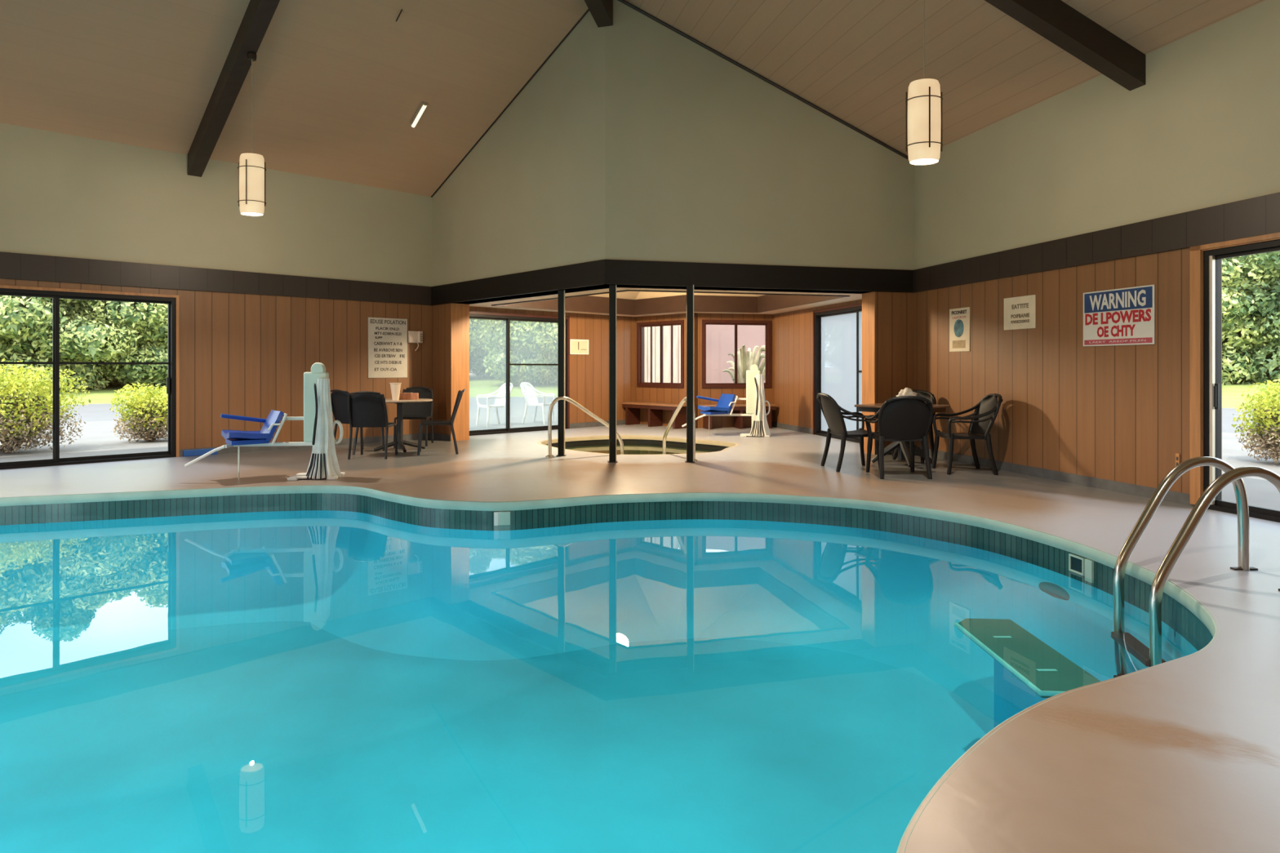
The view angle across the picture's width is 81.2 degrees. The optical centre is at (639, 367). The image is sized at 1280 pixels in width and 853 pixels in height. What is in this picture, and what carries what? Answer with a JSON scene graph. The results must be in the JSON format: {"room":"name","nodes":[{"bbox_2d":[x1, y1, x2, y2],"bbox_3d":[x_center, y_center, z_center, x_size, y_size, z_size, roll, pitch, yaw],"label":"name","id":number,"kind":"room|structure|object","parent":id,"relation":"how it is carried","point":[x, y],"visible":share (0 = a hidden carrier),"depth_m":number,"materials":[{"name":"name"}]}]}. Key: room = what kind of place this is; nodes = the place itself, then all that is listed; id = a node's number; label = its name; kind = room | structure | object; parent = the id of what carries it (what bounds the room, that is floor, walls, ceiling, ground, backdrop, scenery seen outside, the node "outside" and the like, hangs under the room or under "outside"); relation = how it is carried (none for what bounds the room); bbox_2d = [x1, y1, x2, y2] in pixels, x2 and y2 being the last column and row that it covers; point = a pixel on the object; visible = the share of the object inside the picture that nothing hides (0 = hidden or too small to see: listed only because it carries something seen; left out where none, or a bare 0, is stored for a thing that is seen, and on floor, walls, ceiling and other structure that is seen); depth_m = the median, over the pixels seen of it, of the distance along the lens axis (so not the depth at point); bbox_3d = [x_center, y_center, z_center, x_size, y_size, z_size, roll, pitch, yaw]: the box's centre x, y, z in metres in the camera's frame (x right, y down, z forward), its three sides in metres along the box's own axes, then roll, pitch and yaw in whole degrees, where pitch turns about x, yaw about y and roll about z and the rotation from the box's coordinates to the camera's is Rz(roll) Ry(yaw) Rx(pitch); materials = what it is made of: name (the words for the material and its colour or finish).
{"room":"indoor swimming pool","nodes":[
{"label":"indoor swimming pool","id":0,"kind":"room"},
{"bbox_2d":[0,122,635,449],"bbox_3d":[-4.553,-0.860,11.938,12.160,4.160,0.200,0,0,-44],"label":"wall","id":1,"kind":"structure","parent":0,"point":[64,195],"depth_m":10.73,"materials":[{"name":"paint"}]},
{"bbox_2d":[0,284,179,469],"bbox_3d":[-7.259,0.147,9.284,2.630,2.245,0.148,0,0,-44],"label":"window frame","id":2,"kind":"structure","parent":1,"relation":"in","point":[173,300],"depth_m":9.53,"materials":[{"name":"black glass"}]},
{"bbox_2d":[0,251,431,305],"bbox_3d":[-6.201,-1.212,10.196,7.370,0.313,0.039,0,0,-44],"label":"trim","id":3,"kind":"structure","parent":1,"relation":"attached to","point":[21,266],"depth_m":10.27,"materials":[{"name":"wood"}]},
{"bbox_2d":[175,432,431,457],"bbox_3d":[-6.208,1.170,10.203,7.370,0.100,0.015,0,0,-44],"label":"baseboard","id":4,"kind":"structure","parent":1,"relation":"attached to","point":[406,437],"depth_m":11.24,"materials":[{"name":"wood"}]},
{"bbox_2d":[368,317,407,377],"bbox_3d":[-4.118,-0.312,12.205,0.670,0.975,0.014,0,0,-44],"label":"sign","id":5,"kind":"object","parent":1,"relation":"attached to","point":[387,337],"visible":1,"depth_m":12.19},
{"bbox_2d":[408,330,422,351],"bbox_3d":[-3.753,-0.437,12.506,0.250,0.335,0.085,0,0,-44],"label":"wall telephone","id":6,"kind":"object","parent":1,"relation":"attached to","point":[414,336],"visible":1,"depth_m":12.49,"materials":[{"name":"beige plastic"}]},
{"bbox_2d":[469,311,569,435],"bbox_3d":[-2.299,0.135,14.037,2.360,2.270,0.148,0,0,-44],"label":"door","id":7,"kind":"structure","parent":1,"relation":"in","point":[508,317],"depth_m":13.92,"materials":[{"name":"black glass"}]},
{"bbox_2d":[569,338,588,354],"bbox_3d":[-1.216,-0.405,14.986,0.477,0.300,0.016,0,0,-44],"label":"framed notice","id":8,"kind":"object","parent":1,"relation":"attached to","point":[576,346],"visible":1,"depth_m":14.98,"materials":[{"name":"beige paper"}]},
{"bbox_2d":[569,419,625,428],"bbox_3d":[-0.746,1.170,15.438,1.820,0.100,0.017,0,0,-44],"label":"baseboard","id":9,"kind":"structure","parent":1,"relation":"attached to","point":[574,425],"depth_m":15.18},
{"bbox_2d":[431,10,623,440],"bbox_3d":[-1.874,-1.805,11.251,0.337,6.050,4.500,0,0,-44],"label":"wall","id":10,"kind":"structure","parent":0,"point":[530,195],"depth_m":10.75,"materials":[{"name":"paint"}]},
{"bbox_2d":[432,432,451,441],"bbox_3d":[-3.335,1.170,12.520,0.016,0.100,0.645,0,0,-44],"label":"baseboard","id":11,"kind":"structure","parent":10,"relation":"attached to","point":[436,436],"depth_m":12.48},
{"bbox_2d":[431,8,589,197],"bbox_3d":[-2.004,-3.855,11.126,0.034,1.915,4.510,0,0,-44],"label":"trim","id":12,"kind":"structure","parent":10,"relation":"attached to","point":[588,10],"depth_m":10.93,"materials":[{"name":"wood"}]},
{"bbox_2d":[431,259,620,305],"bbox_3d":[-1.873,-1.212,11.238,0.390,0.313,4.520,0,0,-44],"label":"trim","id":13,"kind":"structure","parent":10,"relation":"attached to","point":[590,273],"depth_m":10.73,"materials":[{"name":"wood"}]},
{"bbox_2d":[491,289,849,315],"bbox_3d":[0.093,-1.222,12.941,5.182,0.315,4.748,0,0,-14],"label":"trim","id":14,"kind":"structure","parent":10,"relation":"attached to","point":[769,301],"depth_m":14.38,"materials":[{"name":"wood"}]},
{"bbox_2d":[0,0,1265,196],"bbox_3d":[0.546,-4.152,7.600,14.534,3.247,15.010,0,0,-44],"label":"ceiling","id":15,"kind":"structure","parent":0,"point":[339,86],"depth_m":9.09,"materials":[{"name":"wood"}]},
{"bbox_2d":[187,0,279,177],"bbox_3d":[-3.912,-4.121,7.962,0.170,2.982,6.410,0,0,-44],"label":"ceiling beam","id":16,"kind":"structure","parent":15,"relation":"attached to","point":[259,14],"depth_m":8.97,"materials":[{"name":"wood"}]},
{"bbox_2d":[237,52,266,215],"bbox_3d":[-4.480,-2.688,8.620,0.302,1.846,0.263,0,0,22],"label":"pendant lamp","id":17,"kind":"object","parent":16,"relation":"hanging from","point":[251,166],"visible":1,"depth_m":8.54,"materials":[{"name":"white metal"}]},
{"bbox_2d":[409,101,427,127],"bbox_3d":[-3.165,-3.625,10.690,0.090,0.284,0.478,0,0,-38],"label":"ceiling light","id":18,"kind":"object","parent":15,"relation":"attached to","point":[423,105],"visible":1,"depth_m":10.64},
{"bbox_2d":[584,0,613,26],"bbox_3d":[-1.014,-4.994,7.525,0.200,1.308,4.134,0,0,16],"label":"ceiling beam","id":19,"kind":"structure","parent":15,"relation":"attached to","point":[602,11],"depth_m":9.29,"materials":[{"name":"wood"}]},
{"bbox_2d":[984,0,1146,90],"bbox_3d":[1.668,-4.121,6.340,6.410,2.982,0.170,0,0,-14],"label":"ceiling beam","id":20,"kind":"structure","parent":15,"relation":"attached to","point":[1056,21],"depth_m":6.87,"materials":[{"name":"wood"}]},
{"bbox_2d":[905,0,942,164],"bbox_3d":[2.443,-2.709,6.420,0.302,1.887,0.263,0,0,22],"label":"pendant lamp","id":21,"kind":"object","parent":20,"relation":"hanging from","point":[924,99],"visible":1,"depth_m":6.33,"materials":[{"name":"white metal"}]},
{"bbox_2d":[0,424,1279,852],"bbox_3d":[-1.590,1.220,7.146,14.814,0.001,18.193,0,0,0],"label":"floor","id":22,"kind":"structure","parent":0,"point":[1181,756],"depth_m":4.08,"materials":[{"name":"beige concrete"}]},
{"bbox_2d":[184,362,345,480],"bbox_3d":[-4.060,0.586,8.171,1.555,1.268,0.672,0,0,-7],"label":"lift","id":23,"kind":"object","parent":22,"relation":"on","point":[318,424],"visible":1,"depth_m":8.14,"materials":[{"name":"white plastic"}]},
{"bbox_2d":[182,448,217,457],"bbox_3d":[-6.065,1.177,10.307,0.420,0.085,0.030,0,0,-44],"label":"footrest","id":24,"kind":"object","parent":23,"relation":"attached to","point":[200,451],"visible":0.8,"depth_m":10.27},
{"bbox_2d":[330,389,384,454],"bbox_3d":[-4.080,0.769,10.700,0.514,0.909,0.650,0,0,32],"label":"chair","id":25,"kind":"object","parent":22,"relation":"on","point":[339,398],"visible":0.45,"depth_m":10.53,"materials":[{"name":"plastic"}]},
{"bbox_2d":[347,391,397,459],"bbox_3d":[-3.617,0.769,10.092,0.514,0.909,0.650,0,0,-3],"label":"chair","id":26,"kind":"object","parent":22,"relation":"on","point":[366,409],"visible":1,"depth_m":9.89,"materials":[{"name":"plastic"}]},
{"bbox_2d":[373,398,432,452],"bbox_3d":[-3.520,0.849,10.950,0.930,0.741,0.930,0,0,0],"label":"round table","id":27,"kind":"object","parent":22,"relation":"on","point":[401,442],"visible":0.77,"depth_m":10.91,"materials":[{"name":"wood"}]},
{"bbox_2d":[389,382,401,399],"bbox_3d":[-3.535,0.353,10.800,0.166,0.250,0.166,0,0,0],"label":"paper cup","id":28,"kind":"object","parent":27,"relation":"on","point":[395,387],"visible":0.98,"depth_m":10.75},
{"bbox_2d":[399,392,418,399],"bbox_3d":[-3.420,0.428,11.020,0.280,0.100,0.120,0,0,-11],"label":"tissue box","id":29,"kind":"object","parent":27,"relation":"on","point":[402,396],"visible":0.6,"depth_m":10.97,"materials":[{"name":"beige paper"}]},
{"bbox_2d":[393,386,433,446],"bbox_3d":[-3.556,0.769,11.778,0.514,0.909,0.650,0,0,-6],"label":"chair","id":30,"kind":"object","parent":22,"relation":"on","point":[411,411],"visible":0.66,"depth_m":11.96,"materials":[{"name":"plastic"}]},
{"bbox_2d":[417,389,465,455],"bbox_3d":[-2.824,0.769,10.634,0.650,0.909,0.514,0,0,-14],"label":"chair","id":31,"kind":"object","parent":22,"relation":"on","point":[460,393],"visible":1,"depth_m":10.44,"materials":[{"name":"plastic"}]},
{"bbox_2d":[555,289,566,456],"bbox_3d":[-1.083,0.083,10.270,0.125,2.275,0.120,0,0,0],"label":"support post","id":32,"kind":"object","parent":22,"relation":"on","point":[561,293],"visible":1,"depth_m":10.23,"materials":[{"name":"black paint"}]},
{"bbox_2d":[545,396,624,457],"bbox_3d":[-0.746,1.085,10.335,1.147,1.370,0.120,0,0,-21],"label":"handrail","id":33,"kind":"object","parent":22,"relation":"on","point":[550,410],"visible":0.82,"depth_m":10.21,"materials":[{"name":"silver metal"}]},
{"bbox_2d":[0,510,1197,718],"bbox_3d":[-1.977,1.951,4.400,10.093,0.938,6.628,0,0,0],"label":"basin","id":34,"kind":"object","parent":22,"relation":"in","point":[895,600],"visible":0.77,"depth_m":6.88,"materials":[{"name":"teal paint"}]},
{"bbox_2d":[0,621,994,852],"bbox_3d":[-2.020,2.420,4.400,8.970,0.001,5.421,0,0,0],"label":"floor","id":35,"kind":"structure","parent":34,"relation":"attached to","point":[277,736],"depth_m":4.76,"materials":[{"name":"liquid"}]},
{"bbox_2d":[954,618,1100,728],"bbox_3d":[2.321,2.068,4.520,0.419,0.704,1.198,0,0,0],"label":"step platform","id":36,"kind":"object","parent":35,"relation":"on","point":[1028,672],"visible":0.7,"depth_m":4.56,"materials":[{"name":"teal paint"}]},
{"bbox_2d":[0,493,1213,651],"bbox_3d":[-1.977,1.389,4.400,10.093,0.187,6.628,0,0,0],"label":"tile band","id":37,"kind":"structure","parent":34,"relation":"attached to","point":[1175,615],"depth_m":7.03,"materials":[{"name":"green tile"}]},
{"bbox_2d":[493,511,510,525],"bbox_3d":[-1.246,1.369,6.746,0.145,0.122,0.028,0,0,-9],"label":"plate","id":38,"kind":"object","parent":37,"relation":"attached to","point":[500,518],"visible":1,"depth_m":6.74,"materials":[{"name":"plastic"}]},
{"bbox_2d":[1068,553,1093,582],"bbox_3d":[3.036,1.381,5.140,0.020,0.147,0.225,0,0,-8],"label":"skimmer","id":39,"kind":"object","parent":37,"relation":"attached to","point":[1078,565],"visible":1,"depth_m":5.12,"materials":[{"name":"white plastic"}]},
{"bbox_2d":[1038,582,1069,600],"bbox_3d":[3.001,1.620,5.393,0.032,0.110,0.300,0,0,-12],"label":"drain","id":40,"kind":"object","parent":34,"relation":"attached to","point":[1052,589],"visible":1,"depth_m":5.38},
{"bbox_2d":[0,484,1220,852],"bbox_3d":[-1.977,1.262,4.400,10.125,0.085,6.660,0,0,0],"label":"pool coping","id":41,"kind":"structure","parent":22,"relation":"attached to","point":[1140,573],"depth_m":6.93},
{"bbox_2d":[607,284,617,462],"bbox_3d":[-0.352,0.083,9.600,0.125,2.275,0.120,0,0,-6],"label":"support post","id":42,"kind":"object","parent":22,"relation":"on","point":[612,288],"visible":1,"depth_m":9.56,"materials":[{"name":"metal"}]},
{"bbox_2d":[537,435,739,454],"bbox_3d":[-0.089,1.255,11.821,3.259,0.071,2.596,0,0,43],"label":"trim","id":43,"kind":"structure","parent":22,"relation":"attached to","point":[731,445],"depth_m":12.88,"materials":[{"name":"tile"}]},
{"bbox_2d":[586,450,704,454],"bbox_3d":[-0.089,1.780,11.821,3.167,0.780,2.504,0,0,43],"label":"basin","id":44,"kind":"object","parent":22,"relation":"in","point":[649,452],"visible":0.02,"depth_m":13.21,"materials":[{"name":"grey paint"}]},
{"bbox_2d":[553,442,722,453],"bbox_3d":[-0.048,1.350,11.870,3.150,0.001,2.914,0,0,0],"label":"water","id":45,"kind":"object","parent":44,"relation":"in","point":[628,446],"visible":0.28,"depth_m":12.50,"materials":[{"name":"liquid"}]},
{"bbox_2d":[546,439,729,449],"bbox_3d":[-0.089,1.330,11.821,3.167,0.120,2.504,0,0,43],"label":"trim","id":46,"kind":"structure","parent":44,"relation":"attached to","point":[605,441],"depth_m":13.02,"materials":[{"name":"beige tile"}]},
{"bbox_2d":[622,401,686,429],"bbox_3d":[0.322,0.983,15.321,0.400,0.475,1.622,0,0,-44],"label":"bench","id":47,"kind":"object","parent":22,"relation":"on","point":[632,409],"visible":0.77,"depth_m":15.28,"materials":[{"name":"brown wood"}]},
{"bbox_2d":[662,397,697,461],"bbox_3d":[0.513,1.082,10.113,0.119,1.376,1.022,0,0,-24],"label":"handrail","id":48,"kind":"object","parent":22,"relation":"on","point":[684,400],"visible":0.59,"depth_m":10.11,"materials":[{"name":"silver metal"}]},
{"bbox_2d":[684,284,695,462],"bbox_3d":[0.642,0.083,9.600,0.125,2.275,0.120,0,0,0],"label":"support post","id":49,"kind":"object","parent":22,"relation":"on","point":[690,288],"visible":1,"depth_m":9.56,"materials":[{"name":"metal"}]},
{"bbox_2d":[681,364,770,437],"bbox_3d":[1.525,0.586,13.231,1.555,1.268,0.672,0,0,6],"label":"lift","id":50,"kind":"object","parent":22,"relation":"on","point":[755,393],"visible":1,"depth_m":13.12,"materials":[{"name":"white plastic"}]},
{"bbox_2d":[698,403,776,429],"bbox_3d":[1.940,0.983,14.881,1.501,0.475,0.400,0,0,-14],"label":"bench","id":51,"kind":"object","parent":22,"relation":"on","point":[738,408],"visible":0.57,"depth_m":14.81,"materials":[{"name":"brown wood"}]},
{"bbox_2d":[816,392,879,471],"bbox_3d":[2.483,0.767,8.972,0.676,0.917,0.629,0,0,-6],"label":"armchair","id":52,"kind":"object","parent":22,"relation":"on","point":[831,410],"visible":0.85,"depth_m":8.83,"materials":[{"name":"plastic"}]},
{"bbox_2d":[864,395,933,479],"bbox_3d":[2.900,0.767,8.343,0.629,0.917,0.676,0,0,0],"label":"armchair","id":53,"kind":"object","parent":22,"relation":"on","point":[900,418],"visible":1,"depth_m":8.15,"materials":[{"name":"plastic"}]},
{"bbox_2d":[854,403,950,466],"bbox_3d":[3.300,0.845,9.400,0.840,0.739,0.840,0,0,-41],"label":"square table","id":54,"kind":"object","parent":22,"relation":"on","point":[901,449],"visible":0.59,"depth_m":9.35,"materials":[{"name":"brown laminate"}]},
{"bbox_2d":[896,387,917,396],"bbox_3d":[3.374,0.367,9.456,0.265,0.216,0.234,0,0,0],"label":"crumpled cloth","id":55,"kind":"object","parent":54,"relation":"on","point":[906,392],"visible":0.44,"depth_m":9.40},
{"bbox_2d":[884,390,936,463],"bbox_3d":[3.545,0.767,9.842,0.629,0.917,0.676,0,0,36],"label":"armchair","id":56,"kind":"object","parent":22,"relation":"on","point":[923,393],"visible":0.11,"depth_m":9.82,"materials":[{"name":"plastic"}]},
{"bbox_2d":[931,393,1003,475],"bbox_3d":[3.837,0.767,8.715,0.676,0.917,0.629,0,0,3],"label":"armchair","id":57,"kind":"object","parent":22,"relation":"on","point":[984,415],"visible":1,"depth_m":8.69,"materials":[{"name":"plastic"}]},
{"bbox_2d":[1111,456,1279,678],"bbox_3d":[3.222,1.359,4.260,0.976,1.642,0.536,0,0,0],"label":"pool ladder","id":58,"kind":"object","parent":22,"relation":"on","point":[1151,656],"visible":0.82,"depth_m":4.43,"materials":[{"name":"silver metal"}]},
{"bbox_2d":[469,287,862,316],"bbox_3d":[0.239,-1.080,12.962,7.114,0.001,6.223,0,0,0],"label":"ceiling","id":59,"kind":"structure","parent":0,"point":[852,297],"depth_m":12.16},
{"bbox_2d":[635,312,697,428],"bbox_3d":[0.497,-0.580,15.600,0.200,3.600,1.902,0,0,-44],"label":"wall","id":60,"kind":"structure","parent":0,"point":[643,394],"depth_m":15.37,"materials":[{"name":"brown wood"}]},
{"bbox_2d":[636,320,684,387],"bbox_3d":[0.454,-0.265,15.566,0.150,1.370,1.350,0,0,-44],"label":"window","id":61,"kind":"structure","parent":60,"relation":"in","point":[640,326],"depth_m":15.55,"materials":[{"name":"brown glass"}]},
{"bbox_2d":[591,291,764,299],"bbox_3d":[0.093,-1.825,12.941,5.182,0.910,4.748,0,0,-14],"label":"ceiling","id":62,"kind":"structure","parent":0,"point":[624,295],"depth_m":14.74,"materials":[{"name":"paint"}]},
{"bbox_2d":[697,312,772,428],"bbox_3d":[1.951,-0.580,15.214,1.921,3.600,0.200,0,0,-14],"label":"wall","id":63,"kind":"structure","parent":0,"point":[712,393],"depth_m":15.04,"materials":[{"name":"brown wood"}]},
{"bbox_2d":[702,319,771,387],"bbox_3d":[1.944,-0.265,15.155,1.481,1.370,0.150,0,0,-14],"label":"window","id":64,"kind":"structure","parent":63,"relation":"in","point":[767,324],"depth_m":15.12,"materials":[{"name":"brown wood"}]},
{"bbox_2d":[601,0,913,454],"bbox_3d":[1.677,-1.792,10.203,4.441,6.025,0.337,0,0,-14],"label":"wall","id":65,"kind":"structure","parent":0,"point":[708,160],"depth_m":9.96,"materials":[{"name":"paint"}]},
{"bbox_2d":[600,259,912,293],"bbox_3d":[1.670,-1.212,10.192,4.461,0.313,0.390,0,0,-14],"label":"trim","id":66,"kind":"structure","parent":65,"relation":"attached to","point":[617,272],"depth_m":9.96,"materials":[{"name":"wood"}]},
{"bbox_2d":[617,0,908,159],"bbox_3d":[1.720,-3.842,10.027,4.454,1.897,0.042,0,0,-14],"label":"trim","id":67,"kind":"structure","parent":65,"relation":"attached to","point":[624,2],"depth_m":9.99,"materials":[{"name":"wood"}]},
{"bbox_2d":[874,447,910,454],"bbox_3d":[3.574,1.170,10.487,0.621,0.100,0.015,0,0,-14],"label":"baseboard","id":68,"kind":"structure","parent":65,"relation":"attached to","point":[875,450],"depth_m":10.41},
{"bbox_2d":[772,0,1279,500],"bbox_3d":[4.269,-0.860,9.378,0.201,4.160,12.240,0,0,-14],"label":"wall","id":69,"kind":"structure","parent":0,"point":[1202,131],"depth_m":7.66,"materials":[{"name":"brown wood"}]},
{"bbox_2d":[771,422,813,434],"bbox_3d":[3.247,1.170,13.091,0.018,0.100,4.540,0,0,-14],"label":"baseboard","id":70,"kind":"structure","parent":69,"relation":"attached to","point":[784,426],"depth_m":14.33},
{"bbox_2d":[813,302,862,443],"bbox_3d":[3.456,0.125,12.505,0.148,2.290,2.140,0,0,-14],"label":"door","id":71,"kind":"structure","parent":69,"relation":"in","point":[837,331],"depth_m":12.85,"materials":[{"name":"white glass"}]},
{"bbox_2d":[949,306,969,351],"bbox_3d":[4.104,-0.479,9.593,0.015,0.558,0.395,0,0,-14],"label":"poster","id":72,"kind":"object","parent":69,"relation":"attached to","point":[959,318],"visible":1,"depth_m":9.58,"materials":[{"name":"beige paper"}]},
{"bbox_2d":[954,319,964,337],"bbox_3d":[4.097,-0.499,9.596,0.003,0.230,0.190,0,0,-14],"label":"picture","id":73,"kind":"object","parent":72,"relation":"attached to","point":[958,326],"depth_m":9.59},
{"bbox_2d":[1004,294,1035,330],"bbox_3d":[4.355,-0.623,8.572,0.015,0.375,0.494,0,0,-14],"label":"paper notice","id":74,"kind":"object","parent":69,"relation":"attached to","point":[1020,312],"visible":1,"depth_m":8.56,"materials":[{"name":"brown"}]},
{"bbox_2d":[914,447,1195,506],"bbox_3d":[4.745,1.170,6.988,0.015,0.100,7.370,0,0,-14],"label":"baseboard","id":75,"kind":"structure","parent":69,"relation":"attached to","point":[1181,498],"depth_m":7.79,"materials":[{"name":"wood"}]},
{"bbox_2d":[912,191,1279,292],"bbox_3d":[4.735,-1.212,6.985,0.039,0.313,7.370,0,0,-14],"label":"trim","id":76,"kind":"structure","parent":69,"relation":"attached to","point":[1257,215],"depth_m":7.23,"materials":[{"name":"wood"}]},
{"bbox_2d":[1083,284,1155,346],"bbox_3d":[4.666,-0.488,7.303,0.017,0.553,0.810,0,0,-14],"label":"warning sign","id":77,"kind":"object","parent":69,"relation":"attached to","point":[1122,316],"visible":1,"depth_m":7.27,"materials":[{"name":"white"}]},
{"bbox_2d":[1175,453,1180,466],"bbox_3d":[4.817,0.845,6.691,0.013,0.140,0.040,0,0,-14],"label":"outlet cover","id":78,"kind":"object","parent":69,"relation":"attached to","point":[1177,455],"visible":0.65,"depth_m":6.68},
{"bbox_2d":[1190,231,1279,522],"bbox_3d":[5.229,0.105,5.250,0.162,2.330,2.724,0,0,-14],"label":"door","id":79,"kind":"structure","parent":69,"relation":"in","point":[1205,260],"depth_m":6.44,"materials":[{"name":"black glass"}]},
{"label":"outside","id":80,"kind":"structure","parent":0,"visible":0},
{"bbox_2d":[78,369,485,377],"bbox_3d":[-1.590,0.320,5.540,180.000,0.600,180.000,0,0,0],"label":"ground","id":81,"kind":"structure","parent":80,"point":[470,374],"depth_m":52.68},
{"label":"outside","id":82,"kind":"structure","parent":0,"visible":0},
{"bbox_2d":[49,396,1258,434],"bbox_3d":[-1.590,1.250,5.540,52.000,0.001,52.000,0,0,0],"label":"ground","id":83,"kind":"structure","parent":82,"point":[89,412],"depth_m":21.25,"materials":[{"name":"concrete"}]},
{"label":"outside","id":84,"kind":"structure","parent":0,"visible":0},
{"bbox_2d":[44,376,1279,408],"bbox_3d":[-1.590,0.935,5.540,88.000,0.630,88.000,0,0,0],"label":"ground","id":85,"kind":"structure","parent":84,"point":[1232,397],"depth_m":31.56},
{"bbox_2d":[0,295,88,392],"bbox_3d":[-25.279,-3.117,29.449,6.107,9.060,7.236,0,0,-31],"label":"leafy tree","id":86,"kind":"object","parent":85,"relation":"on","point":[15,326],"visible":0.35,"depth_m":28.57,"materials":[{"name":"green plant"}]},
{"bbox_2d":[17,297,168,391],"bbox_3d":[-23.246,-3.251,32.106,7.154,9.177,6.461,0,0,31],"label":"leafy tree","id":87,"kind":"object","parent":85,"relation":"on","point":[92,329],"visible":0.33,"depth_m":30.95,"materials":[{"name":"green plant"}]},
{"bbox_2d":[77,303,165,386],"bbox_3d":[-24.738,-3.479,36.602,7.580,9.492,6.398,0,0,-23],"label":"leafy tree","id":88,"kind":"object","parent":85,"relation":"on","point":[115,381],"visible":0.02,"depth_m":34.87,"materials":[{"name":"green plant"}]},
{"bbox_2d":[97,302,168,384],"bbox_3d":[-21.783,-3.752,35.151,7.948,10.197,7.178,0,0,15],"label":"leafy tree","id":89,"kind":"object","parent":85,"relation":"on","point":[146,333],"visible":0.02,"depth_m":32.35,"materials":[{"name":"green plant"}]},
{"bbox_2d":[469,326,490,363],"bbox_3d":[-13.402,-5.168,44.327,8.985,12.919,8.093,0,0,1],"label":"leafy tree","id":90,"kind":"object","parent":85,"relation":"on","point":[477,348],"visible":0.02,"depth_m":44.48,"materials":[{"name":"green plant"}]},
{"bbox_2d":[469,318,497,376],"bbox_3d":[-11.628,-4.461,46.249,8.743,11.217,7.896,0,0,17],"label":"leafy tree","id":91,"kind":"object","parent":85,"relation":"on","point":[483,334],"visible":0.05,"depth_m":43.84,"materials":[{"name":"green plant"}]},
{"bbox_2d":[469,320,501,377],"bbox_3d":[-9.641,-4.761,48.747,8.168,11.744,7.357,0,0,-20],"label":"leafy tree","id":92,"kind":"object","parent":85,"relation":"on","point":[487,375],"visible":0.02,"depth_m":47.27,"materials":[{"name":"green plant"}]},
{"bbox_2d":[472,319,557,385],"bbox_3d":[-5.322,-3.331,39.707,6.398,9.492,7.580,0,0,37],"label":"leafy tree","id":93,"kind":"object","parent":85,"relation":"on","point":[531,342],"visible":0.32,"depth_m":37.79,"materials":[{"name":"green plant"}]},
{"bbox_2d":[1222,253,1279,385],"bbox_3d":[25.953,-3.951,35.266,8.269,10.355,6.980,0,0,-43],"label":"leafy tree","id":94,"kind":"object","parent":85,"relation":"on","point":[1231,305],"visible":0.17,"depth_m":32.78,"materials":[{"name":"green plant"}]},
{"bbox_2d":[1222,250,1279,383],"bbox_3d":[28.980,-4.691,34.116,7.357,11.744,8.168,0,0,-17],"label":"leafy tree","id":95,"kind":"object","parent":85,"relation":"on","point":[1268,304],"visible":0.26,"depth_m":32.69,"materials":[{"name":"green plant"}]},
{"bbox_2d":[1222,252,1279,378],"bbox_3d":[29.508,-4.519,37.156,7.896,11.217,8.743,0,0,21],"label":"leafy tree","id":96,"kind":"object","parent":85,"relation":"on","point":[1269,354],"visible":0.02,"depth_m":34.21,"materials":[{"name":"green plant"}]},
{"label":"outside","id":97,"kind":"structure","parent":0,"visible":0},
{"bbox_2d":[0,408,1279,510],"bbox_3d":[-1.590,1.250,8.540,28.000,0.001,28.000,0,0,0],"label":"ground","id":98,"kind":"structure","parent":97,"point":[99,438],"depth_m":11.69,"materials":[{"name":"concrete"}]},
{"bbox_2d":[0,358,90,453],"bbox_3d":[-9.217,0.563,10.849,1.810,1.386,1.794,0,0,16],"label":"rounded shrub","id":99,"kind":"object","parent":98,"relation":"on","point":[25,414],"visible":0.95,"depth_m":10.75,"materials":[{"name":"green plant"}]},
{"bbox_2d":[109,382,168,442],"bbox_3d":[-8.249,0.751,12.569,1.126,1.010,1.130,0,0,17],"label":"rounded shrub","id":100,"kind":"object","parent":98,"relation":"on","point":[148,416],"visible":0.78,"depth_m":12.34,"materials":[{"name":"yellow plant"}]},
{"bbox_2d":[475,382,513,426],"bbox_3d":[-3.078,0.797,15.945,0.676,0.917,0.629,0,0,-36],"label":"garden chair","id":101,"kind":"object","parent":98,"relation":"on","point":[500,396],"visible":0.79,"depth_m":15.97,"materials":[{"name":"white plastic"}]},
{"bbox_2d":[520,382,555,424],"bbox_3d":[-2.299,0.797,16.625,0.676,0.917,0.629,0,0,19],"label":"garden chair","id":102,"kind":"object","parent":98,"relation":"on","point":[530,395],"visible":0.94,"depth_m":16.63,"materials":[{"name":"white plastic"}]},
{"bbox_2d":[644,324,680,382],"bbox_3d":[0.293,-0.230,18.071,1.800,2.900,0.070,0,0,14],"label":"fence","id":103,"kind":"object","parent":98,"relation":"on","point":[666,328],"visible":0.09,"depth_m":17.96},
{"bbox_2d":[647,324,764,382],"bbox_3d":[3.230,-0.265,18.771,8.698,3.030,0.200,0,0,14],"label":"wall","id":104,"kind":"structure","parent":98,"relation":"on","point":[720,339],"depth_m":18.96,"materials":[{"name":"pink paint"}]},
{"bbox_2d":[722,344,764,382],"bbox_3d":[2.502,0.379,16.934,1.242,1.756,1.197,0,0,0],"label":"leaf plant","id":105,"kind":"object","parent":98,"relation":"on","point":[746,360],"visible":0.32,"depth_m":16.77,"materials":[{"name":"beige plant"}]},
{"bbox_2d":[1231,378,1279,464],"bbox_3d":[8.350,0.696,9.571,1.164,1.118,1.227,0,0,21],"label":"rounded shrub","id":106,"kind":"object","parent":98,"relation":"on","point":[1267,429],"visible":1,"depth_m":9.61,"materials":[{"name":"yellow plant"}]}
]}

